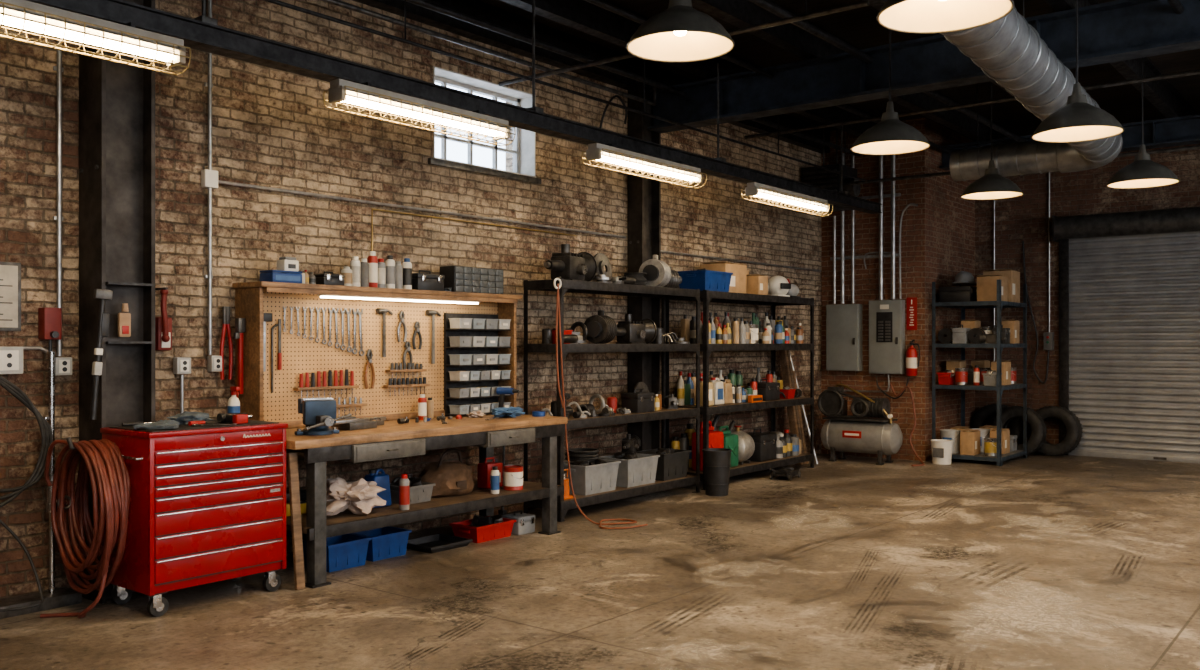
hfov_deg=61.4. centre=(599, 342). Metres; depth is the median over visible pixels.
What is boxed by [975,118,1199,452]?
wall
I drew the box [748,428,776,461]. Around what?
box
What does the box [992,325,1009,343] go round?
toolbox
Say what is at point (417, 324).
pliers
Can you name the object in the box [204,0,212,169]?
conduit
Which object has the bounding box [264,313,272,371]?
square
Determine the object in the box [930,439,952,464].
bucket
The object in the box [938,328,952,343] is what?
spool
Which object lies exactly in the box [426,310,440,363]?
hammer
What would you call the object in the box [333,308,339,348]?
wrench
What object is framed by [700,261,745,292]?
cardboard box
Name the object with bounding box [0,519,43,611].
cable
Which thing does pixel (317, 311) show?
wrench
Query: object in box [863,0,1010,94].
joist
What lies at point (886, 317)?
electrical panel
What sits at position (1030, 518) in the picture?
paint
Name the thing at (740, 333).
bottles
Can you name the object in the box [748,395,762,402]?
case
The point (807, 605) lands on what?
floor
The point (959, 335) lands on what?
toolbox
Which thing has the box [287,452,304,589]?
leaning board
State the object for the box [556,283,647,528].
extension cord
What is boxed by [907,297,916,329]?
fire extinguisher sign
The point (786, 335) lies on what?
bottles
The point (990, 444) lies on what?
tin
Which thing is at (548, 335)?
tools
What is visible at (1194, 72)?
ceiling pipe
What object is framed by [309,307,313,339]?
wrench
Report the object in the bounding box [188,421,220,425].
screwdriver
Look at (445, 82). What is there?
window
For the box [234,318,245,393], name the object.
wrench
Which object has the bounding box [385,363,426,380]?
rack
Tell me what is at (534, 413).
tape roll
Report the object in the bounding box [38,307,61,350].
control box
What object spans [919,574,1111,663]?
paint
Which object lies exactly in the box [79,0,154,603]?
steel column
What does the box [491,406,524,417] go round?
towel
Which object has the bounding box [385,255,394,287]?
spray can
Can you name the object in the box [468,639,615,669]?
oil stain
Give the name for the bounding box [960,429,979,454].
cardboard box
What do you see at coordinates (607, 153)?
fluorescent light fixture
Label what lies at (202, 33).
ceiling beam
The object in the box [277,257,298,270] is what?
charger
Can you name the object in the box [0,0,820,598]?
wall
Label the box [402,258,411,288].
spray can
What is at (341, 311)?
wrench
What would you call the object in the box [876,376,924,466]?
hose
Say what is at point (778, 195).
fluorescent light fixture
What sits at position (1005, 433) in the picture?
cardboard box
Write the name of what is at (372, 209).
conduit
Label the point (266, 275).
case
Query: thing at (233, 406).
spray bottle
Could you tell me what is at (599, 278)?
discs
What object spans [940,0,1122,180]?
spiral duct
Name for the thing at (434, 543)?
drip tray
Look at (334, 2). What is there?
ceiling pipe
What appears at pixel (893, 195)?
conduit
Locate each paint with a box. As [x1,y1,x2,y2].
[676,643,747,658]
[699,563,758,584]
[772,510,846,526]
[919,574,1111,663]
[942,484,1002,491]
[1003,507,1081,531]
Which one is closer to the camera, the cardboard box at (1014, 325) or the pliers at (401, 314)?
the pliers at (401, 314)
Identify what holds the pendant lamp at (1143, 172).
hanging from the ceiling at (859, 27)
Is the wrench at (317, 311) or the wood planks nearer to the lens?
the wrench at (317, 311)
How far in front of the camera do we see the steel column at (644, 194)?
10.57 m
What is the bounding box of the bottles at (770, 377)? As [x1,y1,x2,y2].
[755,368,782,388]
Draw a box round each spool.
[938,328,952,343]
[968,328,985,343]
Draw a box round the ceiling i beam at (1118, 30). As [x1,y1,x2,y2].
[647,0,1199,132]
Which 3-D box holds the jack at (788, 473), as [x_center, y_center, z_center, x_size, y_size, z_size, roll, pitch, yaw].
[2.054,1.464,11.439,0.240,0.171,0.683,0,0,30]
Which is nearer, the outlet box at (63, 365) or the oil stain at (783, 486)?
the outlet box at (63, 365)
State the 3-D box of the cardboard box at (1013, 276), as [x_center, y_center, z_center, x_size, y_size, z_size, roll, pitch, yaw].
[5.371,-0.752,13.505,0.362,0.438,0.402,0,0,38]
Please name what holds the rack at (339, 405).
attached to the pegboard
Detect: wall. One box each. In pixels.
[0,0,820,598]
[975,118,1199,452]
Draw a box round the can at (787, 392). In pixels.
[780,386,801,398]
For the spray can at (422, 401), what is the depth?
8.01 m
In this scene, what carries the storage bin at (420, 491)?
on the workbench
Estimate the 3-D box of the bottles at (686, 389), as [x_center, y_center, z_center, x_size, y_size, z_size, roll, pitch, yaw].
[1.242,0.493,11.466,0.161,0.368,1.293,0,0,38]
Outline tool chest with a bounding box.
[100,420,287,616]
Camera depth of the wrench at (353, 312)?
7.67 m
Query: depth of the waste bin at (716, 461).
10.22 m
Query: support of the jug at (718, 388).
on the shelving rack at (706, 296)
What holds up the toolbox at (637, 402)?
on the shelving rack at (571, 286)
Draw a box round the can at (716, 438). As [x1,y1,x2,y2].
[692,415,723,470]
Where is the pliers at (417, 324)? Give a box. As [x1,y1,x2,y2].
[412,321,421,349]
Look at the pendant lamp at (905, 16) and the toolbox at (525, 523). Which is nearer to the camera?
the pendant lamp at (905, 16)
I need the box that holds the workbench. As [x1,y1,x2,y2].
[286,414,567,587]
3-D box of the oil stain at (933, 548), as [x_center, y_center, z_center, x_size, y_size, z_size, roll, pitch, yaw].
[2.621,1.547,7.493,0.800,0.001,1.200,0,0,10]
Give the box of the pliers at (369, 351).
[364,349,374,388]
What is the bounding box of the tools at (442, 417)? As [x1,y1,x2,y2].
[397,413,461,423]
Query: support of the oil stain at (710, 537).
on the floor
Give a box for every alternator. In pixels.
[584,310,616,343]
[639,255,670,286]
[664,266,681,287]
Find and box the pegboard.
[233,281,521,427]
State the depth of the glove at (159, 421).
5.99 m
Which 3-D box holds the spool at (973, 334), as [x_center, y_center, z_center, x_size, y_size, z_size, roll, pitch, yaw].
[4.870,-0.093,13.055,0.200,0.200,0.112,0,0,38]
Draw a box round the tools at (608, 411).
[573,407,630,417]
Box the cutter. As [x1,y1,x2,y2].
[220,306,232,379]
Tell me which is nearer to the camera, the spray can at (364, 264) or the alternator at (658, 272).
the spray can at (364, 264)
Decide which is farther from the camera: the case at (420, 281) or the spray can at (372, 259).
the case at (420, 281)
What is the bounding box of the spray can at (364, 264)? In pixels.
[360,258,368,286]
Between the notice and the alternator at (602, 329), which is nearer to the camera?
the notice
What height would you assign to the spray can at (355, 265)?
0.230 m
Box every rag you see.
[167,411,211,424]
[326,477,386,515]
[466,410,484,417]
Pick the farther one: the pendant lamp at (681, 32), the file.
the file
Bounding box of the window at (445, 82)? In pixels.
[435,76,519,172]
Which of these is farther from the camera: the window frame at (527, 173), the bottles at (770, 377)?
the bottles at (770, 377)
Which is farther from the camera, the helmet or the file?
the helmet
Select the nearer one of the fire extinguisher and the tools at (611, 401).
the tools at (611, 401)
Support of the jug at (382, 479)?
on the workbench
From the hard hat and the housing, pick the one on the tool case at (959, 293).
the hard hat
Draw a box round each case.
[260,270,301,282]
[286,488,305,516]
[313,271,344,285]
[412,270,444,290]
[747,379,779,400]
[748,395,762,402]
[939,284,976,301]
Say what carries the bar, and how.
hanging from the pegboard
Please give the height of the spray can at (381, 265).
0.230 m
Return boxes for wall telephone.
[155,287,171,350]
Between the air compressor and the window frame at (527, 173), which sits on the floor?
the air compressor
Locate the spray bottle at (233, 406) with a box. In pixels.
[227,386,239,412]
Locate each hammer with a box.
[376,308,392,356]
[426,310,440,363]
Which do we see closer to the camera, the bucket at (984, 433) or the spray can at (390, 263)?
the spray can at (390, 263)
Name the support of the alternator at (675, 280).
on the shelving rack at (571, 286)
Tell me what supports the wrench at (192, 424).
on the tool chest
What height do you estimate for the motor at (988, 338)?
0.162 m
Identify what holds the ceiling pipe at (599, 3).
attached to the ceiling i beam
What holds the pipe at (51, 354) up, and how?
attached to the wall at (271, 127)
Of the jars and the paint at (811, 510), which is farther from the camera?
the paint at (811, 510)
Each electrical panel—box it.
[826,304,861,370]
[869,300,904,373]
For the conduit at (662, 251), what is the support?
attached to the wall at (271, 127)
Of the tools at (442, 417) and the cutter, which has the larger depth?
the tools at (442, 417)
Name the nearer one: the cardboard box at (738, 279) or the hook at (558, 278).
the hook at (558, 278)
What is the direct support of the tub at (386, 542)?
on the floor
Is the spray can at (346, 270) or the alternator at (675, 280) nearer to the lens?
the spray can at (346, 270)
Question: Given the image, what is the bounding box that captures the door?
[1052,207,1199,462]
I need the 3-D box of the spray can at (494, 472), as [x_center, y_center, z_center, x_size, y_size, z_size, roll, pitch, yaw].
[-0.818,1.068,7.871,0.069,0.210,0.069,0,0,38]
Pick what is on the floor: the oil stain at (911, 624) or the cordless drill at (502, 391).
the oil stain at (911, 624)
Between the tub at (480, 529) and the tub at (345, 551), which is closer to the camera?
the tub at (345, 551)
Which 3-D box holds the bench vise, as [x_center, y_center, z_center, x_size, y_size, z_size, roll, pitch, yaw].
[-1.866,0.488,6.714,0.302,0.241,0.462,0,0,-32]
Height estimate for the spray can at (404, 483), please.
0.250 m
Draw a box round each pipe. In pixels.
[44,351,54,592]
[263,0,865,181]
[321,0,655,105]
[403,0,860,156]
[498,0,868,85]
[584,0,951,153]
[744,69,1199,138]
[747,0,1027,142]
[850,145,1199,184]
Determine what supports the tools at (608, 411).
in the shelving rack at (571, 286)
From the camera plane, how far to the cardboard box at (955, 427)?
13.55 m
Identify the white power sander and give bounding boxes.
[786,279,800,297]
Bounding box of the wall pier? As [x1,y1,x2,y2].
[821,118,974,460]
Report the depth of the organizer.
8.44 m
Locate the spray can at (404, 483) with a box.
[399,474,409,509]
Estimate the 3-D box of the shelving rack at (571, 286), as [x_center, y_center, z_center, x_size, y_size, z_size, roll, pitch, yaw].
[0.180,0.432,9.746,0.440,2.236,2.226,0,0,38]
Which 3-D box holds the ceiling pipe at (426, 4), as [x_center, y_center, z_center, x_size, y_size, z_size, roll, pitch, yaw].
[-1.742,-2.550,7.059,0.056,0.053,16.900,0,0,38]
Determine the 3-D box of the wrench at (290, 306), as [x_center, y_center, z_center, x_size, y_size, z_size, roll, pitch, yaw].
[-2.210,-0.163,7.233,0.008,0.197,0.031,0,-1,38]
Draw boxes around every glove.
[133,423,178,429]
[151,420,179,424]
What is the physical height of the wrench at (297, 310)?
0.213 m
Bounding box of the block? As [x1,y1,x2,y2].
[333,416,385,429]
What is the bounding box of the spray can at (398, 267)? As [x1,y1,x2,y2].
[395,261,402,288]
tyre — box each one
[971,403,1022,443]
[991,406,1046,454]
[1027,406,1082,455]
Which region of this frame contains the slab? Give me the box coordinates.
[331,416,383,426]
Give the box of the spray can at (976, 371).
[973,365,979,384]
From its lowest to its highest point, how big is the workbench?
0.940 m
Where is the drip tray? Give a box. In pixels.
[407,533,472,552]
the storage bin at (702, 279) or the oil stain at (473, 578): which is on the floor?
the oil stain at (473, 578)
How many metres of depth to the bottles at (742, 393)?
11.52 m
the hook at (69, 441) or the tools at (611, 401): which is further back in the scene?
the tools at (611, 401)
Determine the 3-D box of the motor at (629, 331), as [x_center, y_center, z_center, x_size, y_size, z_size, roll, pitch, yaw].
[0.289,-0.137,9.856,0.262,0.288,0.569,0,0,44]
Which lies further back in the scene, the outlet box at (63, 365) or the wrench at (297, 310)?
the wrench at (297, 310)
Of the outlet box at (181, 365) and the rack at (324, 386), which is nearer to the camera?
the outlet box at (181, 365)
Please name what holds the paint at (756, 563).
on the floor
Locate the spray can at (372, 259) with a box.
[367,251,377,286]
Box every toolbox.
[502,510,534,534]
[621,388,654,412]
[952,325,970,343]
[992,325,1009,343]
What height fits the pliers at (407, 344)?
0.208 m
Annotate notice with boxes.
[0,262,20,330]
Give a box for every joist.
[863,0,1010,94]
[1044,0,1196,117]
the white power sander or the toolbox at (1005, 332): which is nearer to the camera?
the white power sander
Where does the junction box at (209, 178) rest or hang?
attached to the wall at (271, 127)
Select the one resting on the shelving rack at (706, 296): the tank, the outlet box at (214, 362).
the tank
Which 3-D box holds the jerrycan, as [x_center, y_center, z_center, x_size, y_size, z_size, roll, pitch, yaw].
[-0.891,1.051,8.210,0.124,0.243,0.180,0,0,38]
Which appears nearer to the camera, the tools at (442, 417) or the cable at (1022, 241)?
the tools at (442, 417)
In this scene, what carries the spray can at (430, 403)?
on the workbench
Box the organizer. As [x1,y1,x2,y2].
[440,266,502,293]
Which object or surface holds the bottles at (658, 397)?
on the shelving rack at (571, 286)
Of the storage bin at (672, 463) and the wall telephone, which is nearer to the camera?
the wall telephone
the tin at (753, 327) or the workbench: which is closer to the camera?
the workbench
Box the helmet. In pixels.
[768,276,790,296]
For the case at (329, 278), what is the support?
on the pegboard
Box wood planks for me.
[779,317,817,464]
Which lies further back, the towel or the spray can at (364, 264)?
the towel
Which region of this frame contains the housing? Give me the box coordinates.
[621,434,640,453]
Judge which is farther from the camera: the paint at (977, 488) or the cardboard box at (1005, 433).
the cardboard box at (1005, 433)
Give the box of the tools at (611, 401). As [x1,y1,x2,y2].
[541,394,616,415]
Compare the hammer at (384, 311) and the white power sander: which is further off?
the white power sander
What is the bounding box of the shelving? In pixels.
[932,280,1026,465]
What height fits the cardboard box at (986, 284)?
0.337 m
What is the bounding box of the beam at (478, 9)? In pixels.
[353,0,829,153]
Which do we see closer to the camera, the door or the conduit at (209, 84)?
the conduit at (209, 84)
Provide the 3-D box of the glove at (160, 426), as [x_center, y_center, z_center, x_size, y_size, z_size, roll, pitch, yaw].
[-2.551,0.478,5.818,0.238,0.033,0.146,0,0,-2]
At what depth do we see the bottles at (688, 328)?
11.00 m
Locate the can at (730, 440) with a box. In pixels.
[719,420,737,466]
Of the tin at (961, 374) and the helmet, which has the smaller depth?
the helmet
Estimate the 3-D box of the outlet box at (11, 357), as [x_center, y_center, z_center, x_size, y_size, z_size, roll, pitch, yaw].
[-3.426,0.100,5.829,0.088,0.160,0.160,0,0,38]
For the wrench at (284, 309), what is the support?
hanging from the pegboard
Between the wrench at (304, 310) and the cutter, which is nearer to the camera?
the cutter
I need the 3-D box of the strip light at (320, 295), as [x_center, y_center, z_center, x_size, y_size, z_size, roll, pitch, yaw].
[-1.513,-0.351,7.847,0.060,0.055,1.580,0,0,38]
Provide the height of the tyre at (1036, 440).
0.704 m
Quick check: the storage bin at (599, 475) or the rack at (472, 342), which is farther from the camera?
the storage bin at (599, 475)
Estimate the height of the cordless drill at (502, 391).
0.230 m
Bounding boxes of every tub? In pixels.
[303,534,371,572]
[350,526,411,561]
[449,514,515,542]
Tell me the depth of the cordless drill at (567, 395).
8.93 m
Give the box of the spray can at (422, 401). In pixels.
[418,394,426,419]
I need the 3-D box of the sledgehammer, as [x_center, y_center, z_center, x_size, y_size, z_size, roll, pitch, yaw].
[-2.950,0.065,5.970,0.040,0.772,0.128,0,0,38]
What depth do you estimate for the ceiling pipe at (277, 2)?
7.76 m
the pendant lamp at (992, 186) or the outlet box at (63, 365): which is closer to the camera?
the outlet box at (63, 365)
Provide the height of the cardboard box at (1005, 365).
0.316 m
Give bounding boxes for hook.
[66,437,76,449]
[553,276,561,288]
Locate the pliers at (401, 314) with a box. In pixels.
[397,311,406,341]
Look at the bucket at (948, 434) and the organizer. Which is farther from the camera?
the bucket at (948, 434)
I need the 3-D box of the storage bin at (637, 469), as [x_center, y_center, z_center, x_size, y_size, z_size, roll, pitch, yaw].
[0.280,1.227,9.884,0.384,0.300,0.524,0,0,38]
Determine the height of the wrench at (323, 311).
0.273 m
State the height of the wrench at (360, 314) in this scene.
0.365 m
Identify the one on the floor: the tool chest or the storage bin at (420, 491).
the tool chest
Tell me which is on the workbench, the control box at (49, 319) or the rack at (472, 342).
the rack at (472, 342)
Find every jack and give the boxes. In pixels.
[564,469,572,499]
[770,467,800,480]
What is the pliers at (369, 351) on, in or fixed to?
hanging from the pegboard
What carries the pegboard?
attached to the wall at (271, 127)
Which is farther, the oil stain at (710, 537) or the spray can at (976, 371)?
the spray can at (976, 371)
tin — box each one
[503,466,523,490]
[749,324,758,343]
[955,368,967,384]
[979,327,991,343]
[980,368,990,384]
[984,438,996,455]
[1010,435,1017,451]
[1011,367,1016,383]
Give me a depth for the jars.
7.24 m
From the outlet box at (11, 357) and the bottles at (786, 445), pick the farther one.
the bottles at (786, 445)
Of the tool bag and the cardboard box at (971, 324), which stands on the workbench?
the tool bag
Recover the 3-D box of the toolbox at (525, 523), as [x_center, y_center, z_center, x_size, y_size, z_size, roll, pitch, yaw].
[-0.669,1.461,8.263,0.215,0.178,0.208,0,0,38]
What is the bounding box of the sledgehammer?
[90,289,112,419]
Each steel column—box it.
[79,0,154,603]
[628,59,660,450]
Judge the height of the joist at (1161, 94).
0.290 m
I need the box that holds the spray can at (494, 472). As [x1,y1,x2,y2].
[491,466,498,493]
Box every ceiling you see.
[479,0,1199,140]
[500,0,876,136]
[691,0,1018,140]
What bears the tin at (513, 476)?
on the workbench
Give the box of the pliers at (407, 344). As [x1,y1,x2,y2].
[403,341,412,366]
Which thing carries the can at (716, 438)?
in the shelving rack at (706, 296)
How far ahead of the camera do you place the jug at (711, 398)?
10.81 m
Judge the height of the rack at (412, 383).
0.144 m
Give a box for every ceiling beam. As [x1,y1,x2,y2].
[26,0,881,213]
[939,114,1199,170]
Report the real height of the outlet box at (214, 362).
0.110 m
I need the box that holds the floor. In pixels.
[0,453,1199,669]
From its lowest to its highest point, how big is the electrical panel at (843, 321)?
0.910 m
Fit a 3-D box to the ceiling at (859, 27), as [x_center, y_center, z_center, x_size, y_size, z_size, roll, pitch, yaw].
[2.072,-3.000,5.376,10.030,0.100,19.600,0,0,38]
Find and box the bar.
[271,324,278,392]
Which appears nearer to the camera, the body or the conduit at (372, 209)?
the conduit at (372, 209)
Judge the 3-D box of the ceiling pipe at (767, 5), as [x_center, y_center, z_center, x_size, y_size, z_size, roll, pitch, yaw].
[0.446,-2.550,6.600,0.070,0.067,18.900,0,0,38]
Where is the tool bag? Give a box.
[419,449,473,497]
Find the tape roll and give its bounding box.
[532,411,544,416]
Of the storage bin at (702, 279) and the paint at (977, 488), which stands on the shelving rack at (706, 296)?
the storage bin at (702, 279)
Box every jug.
[364,469,391,508]
[695,378,713,405]
[709,377,723,404]
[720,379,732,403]
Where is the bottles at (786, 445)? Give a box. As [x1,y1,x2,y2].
[776,430,801,457]
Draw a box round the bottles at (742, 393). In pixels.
[732,379,756,402]
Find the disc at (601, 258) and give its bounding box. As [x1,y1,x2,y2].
[594,253,611,276]
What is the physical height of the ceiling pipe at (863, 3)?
0.034 m
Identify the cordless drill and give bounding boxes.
[496,387,523,406]
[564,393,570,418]
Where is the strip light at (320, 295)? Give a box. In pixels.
[318,294,479,303]
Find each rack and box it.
[293,369,358,397]
[333,397,366,415]
[383,377,430,396]
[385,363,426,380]
[444,313,510,415]
[524,272,699,521]
[661,290,813,489]
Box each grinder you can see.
[564,334,585,342]
[611,276,635,284]
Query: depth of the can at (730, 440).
11.18 m
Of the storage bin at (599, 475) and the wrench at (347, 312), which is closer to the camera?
the wrench at (347, 312)
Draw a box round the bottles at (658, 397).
[654,392,661,410]
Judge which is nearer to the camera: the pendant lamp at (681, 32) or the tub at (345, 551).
the pendant lamp at (681, 32)
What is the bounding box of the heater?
[802,128,860,212]
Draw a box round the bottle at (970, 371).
[968,365,972,383]
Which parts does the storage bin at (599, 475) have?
cable coil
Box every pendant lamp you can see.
[626,0,734,61]
[850,30,930,154]
[877,0,1013,33]
[960,82,1023,199]
[1031,0,1124,142]
[1106,58,1179,188]
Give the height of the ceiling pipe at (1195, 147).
0.042 m
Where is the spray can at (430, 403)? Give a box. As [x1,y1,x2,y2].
[427,397,433,418]
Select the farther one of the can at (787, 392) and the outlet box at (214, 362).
the can at (787, 392)
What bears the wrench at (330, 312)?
hanging from the pegboard
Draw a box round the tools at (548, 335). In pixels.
[542,321,587,343]
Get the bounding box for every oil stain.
[426,578,523,613]
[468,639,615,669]
[679,516,714,527]
[706,537,729,551]
[764,486,801,498]
[893,624,941,662]
[926,548,974,557]
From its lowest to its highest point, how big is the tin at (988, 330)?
0.220 m
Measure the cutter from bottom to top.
0.500 m
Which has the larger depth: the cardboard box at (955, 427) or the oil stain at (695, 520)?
the cardboard box at (955, 427)
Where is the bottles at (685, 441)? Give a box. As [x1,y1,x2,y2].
[671,423,694,468]
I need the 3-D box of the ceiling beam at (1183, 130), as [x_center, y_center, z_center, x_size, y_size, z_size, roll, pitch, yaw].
[7.719,-2.500,11.236,7.860,0.300,0.240,0,0,38]
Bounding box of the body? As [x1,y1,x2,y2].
[663,394,678,408]
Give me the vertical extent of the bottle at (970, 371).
0.247 m
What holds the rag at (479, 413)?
on the workbench
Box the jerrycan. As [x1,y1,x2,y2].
[478,457,502,488]
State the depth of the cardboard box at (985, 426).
13.71 m
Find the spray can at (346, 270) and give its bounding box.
[341,266,351,285]
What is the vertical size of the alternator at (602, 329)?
0.314 m
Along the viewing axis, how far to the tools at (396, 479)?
7.75 m
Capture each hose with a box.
[40,439,130,617]
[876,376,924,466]
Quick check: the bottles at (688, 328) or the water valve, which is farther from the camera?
the bottles at (688, 328)
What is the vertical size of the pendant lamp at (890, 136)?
1.395 m
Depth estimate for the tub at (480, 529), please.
7.96 m
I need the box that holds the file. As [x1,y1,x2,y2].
[278,319,281,369]
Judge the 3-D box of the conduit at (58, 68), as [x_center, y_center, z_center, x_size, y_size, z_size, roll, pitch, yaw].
[-3.255,-1.285,6.076,0.039,2.730,0.055,0,0,38]
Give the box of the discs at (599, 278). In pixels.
[591,274,611,282]
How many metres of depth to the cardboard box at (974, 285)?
13.57 m
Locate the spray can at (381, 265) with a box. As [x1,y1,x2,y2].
[378,258,385,287]
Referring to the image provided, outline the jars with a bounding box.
[299,270,315,283]
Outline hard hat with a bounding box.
[952,271,975,283]
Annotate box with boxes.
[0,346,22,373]
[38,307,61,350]
[55,357,71,375]
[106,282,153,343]
[173,357,190,373]
[201,169,217,188]
[207,355,221,371]
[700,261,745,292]
[746,274,767,294]
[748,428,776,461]
[946,360,965,383]
[950,426,969,450]
[952,284,976,286]
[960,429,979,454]
[961,320,980,343]
[971,360,989,368]
[977,275,1007,300]
[979,425,996,437]
[983,269,1019,302]
[990,428,1009,453]
[991,361,1010,384]
[1001,320,1019,343]
[1043,332,1053,349]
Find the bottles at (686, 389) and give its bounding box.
[677,369,742,405]
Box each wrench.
[192,424,236,425]
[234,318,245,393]
[283,306,286,331]
[290,306,293,333]
[295,307,300,335]
[303,307,306,337]
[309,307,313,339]
[315,307,320,341]
[321,308,326,344]
[327,308,333,346]
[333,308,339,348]
[340,308,345,350]
[345,308,351,351]
[352,308,357,353]
[358,309,364,355]
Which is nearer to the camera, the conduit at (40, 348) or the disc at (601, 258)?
the conduit at (40, 348)
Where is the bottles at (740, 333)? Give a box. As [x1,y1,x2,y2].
[702,317,750,343]
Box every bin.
[390,477,435,503]
[564,448,620,495]
[599,452,659,487]
[636,448,690,480]
[678,268,732,291]
[702,448,731,495]
[937,369,954,384]
[982,370,1001,385]
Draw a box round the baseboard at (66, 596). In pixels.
[0,587,81,618]
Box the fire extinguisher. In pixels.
[906,340,919,375]
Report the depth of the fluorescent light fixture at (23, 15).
4.86 m
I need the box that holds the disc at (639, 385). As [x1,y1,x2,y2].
[634,382,648,391]
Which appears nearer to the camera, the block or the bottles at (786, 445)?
the block
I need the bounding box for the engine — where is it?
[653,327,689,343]
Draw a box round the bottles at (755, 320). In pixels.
[750,312,788,343]
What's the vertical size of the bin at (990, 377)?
0.202 m
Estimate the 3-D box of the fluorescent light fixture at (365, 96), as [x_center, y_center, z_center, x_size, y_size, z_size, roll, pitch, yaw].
[-1.126,-1.494,6.565,0.217,0.206,1.456,0,0,38]
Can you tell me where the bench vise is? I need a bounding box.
[294,397,351,434]
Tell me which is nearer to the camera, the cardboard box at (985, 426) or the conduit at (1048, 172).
the cardboard box at (985, 426)
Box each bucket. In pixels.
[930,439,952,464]
[940,429,960,453]
[971,428,989,452]
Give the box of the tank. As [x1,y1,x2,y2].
[731,426,754,464]
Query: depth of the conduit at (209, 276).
6.83 m
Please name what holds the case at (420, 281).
on the pegboard
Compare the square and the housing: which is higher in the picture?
the square
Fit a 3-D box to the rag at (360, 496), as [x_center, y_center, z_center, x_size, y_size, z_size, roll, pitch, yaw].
[-1.711,1.043,6.897,0.426,0.261,0.515,0,0,38]
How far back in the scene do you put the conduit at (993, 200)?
14.58 m
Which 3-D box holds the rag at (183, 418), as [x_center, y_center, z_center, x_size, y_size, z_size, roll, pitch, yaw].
[-2.514,0.455,6.176,0.195,0.080,0.285,0,0,38]
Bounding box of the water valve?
[46,486,70,511]
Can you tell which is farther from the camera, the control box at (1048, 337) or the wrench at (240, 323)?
the control box at (1048, 337)
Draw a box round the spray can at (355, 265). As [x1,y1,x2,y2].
[350,256,360,286]
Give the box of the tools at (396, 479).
[391,474,412,482]
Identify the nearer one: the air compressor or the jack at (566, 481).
the jack at (566, 481)
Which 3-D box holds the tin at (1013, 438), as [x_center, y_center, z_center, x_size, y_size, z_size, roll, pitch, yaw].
[5.493,1.323,13.574,0.185,0.247,0.208,0,0,38]
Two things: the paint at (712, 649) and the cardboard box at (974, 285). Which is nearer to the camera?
the paint at (712, 649)
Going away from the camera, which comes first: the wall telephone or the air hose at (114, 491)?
the air hose at (114, 491)
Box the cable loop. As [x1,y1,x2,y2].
[0,376,52,506]
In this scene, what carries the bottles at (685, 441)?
in the shelving rack at (706, 296)
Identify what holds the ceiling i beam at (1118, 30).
attached to the ceiling at (859, 27)
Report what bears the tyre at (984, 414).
on the floor
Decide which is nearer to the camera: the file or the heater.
the file
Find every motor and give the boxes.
[616,314,656,343]
[979,331,1006,343]
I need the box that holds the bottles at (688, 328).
[681,312,730,343]
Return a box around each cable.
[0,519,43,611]
[1022,241,1049,383]
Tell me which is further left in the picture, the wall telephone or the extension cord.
the wall telephone
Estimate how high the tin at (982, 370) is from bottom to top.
0.220 m
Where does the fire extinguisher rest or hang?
attached to the wall pier
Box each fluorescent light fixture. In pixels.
[0,0,190,75]
[323,79,515,145]
[582,143,706,188]
[741,182,832,216]
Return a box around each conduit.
[22,346,47,352]
[53,38,62,355]
[180,375,183,412]
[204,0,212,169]
[204,188,212,354]
[218,180,625,237]
[371,208,575,250]
[661,250,820,271]
[830,153,917,392]
[993,200,994,361]
[1048,172,1049,331]
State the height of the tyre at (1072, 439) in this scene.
0.704 m
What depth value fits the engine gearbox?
9.08 m
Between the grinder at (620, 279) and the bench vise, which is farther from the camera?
the grinder at (620, 279)
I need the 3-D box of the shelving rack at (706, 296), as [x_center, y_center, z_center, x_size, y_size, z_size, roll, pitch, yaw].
[1.665,0.495,11.773,0.590,2.110,2.486,0,0,38]
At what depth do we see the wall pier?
13.64 m
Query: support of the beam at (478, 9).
attached to the wall at (271, 127)
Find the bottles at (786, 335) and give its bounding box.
[762,321,803,343]
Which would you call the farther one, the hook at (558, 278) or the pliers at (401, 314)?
the hook at (558, 278)
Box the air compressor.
[818,384,902,464]
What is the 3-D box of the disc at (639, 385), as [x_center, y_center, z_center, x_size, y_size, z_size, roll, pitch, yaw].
[0.438,0.535,10.310,0.081,0.280,0.280,0,0,33]
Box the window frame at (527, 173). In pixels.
[428,66,540,183]
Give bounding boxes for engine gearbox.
[544,244,597,280]
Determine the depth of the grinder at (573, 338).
9.00 m
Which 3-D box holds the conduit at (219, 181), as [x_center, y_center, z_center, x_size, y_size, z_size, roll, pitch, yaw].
[-1.178,-1.100,8.698,0.037,0.025,4.630,0,0,38]

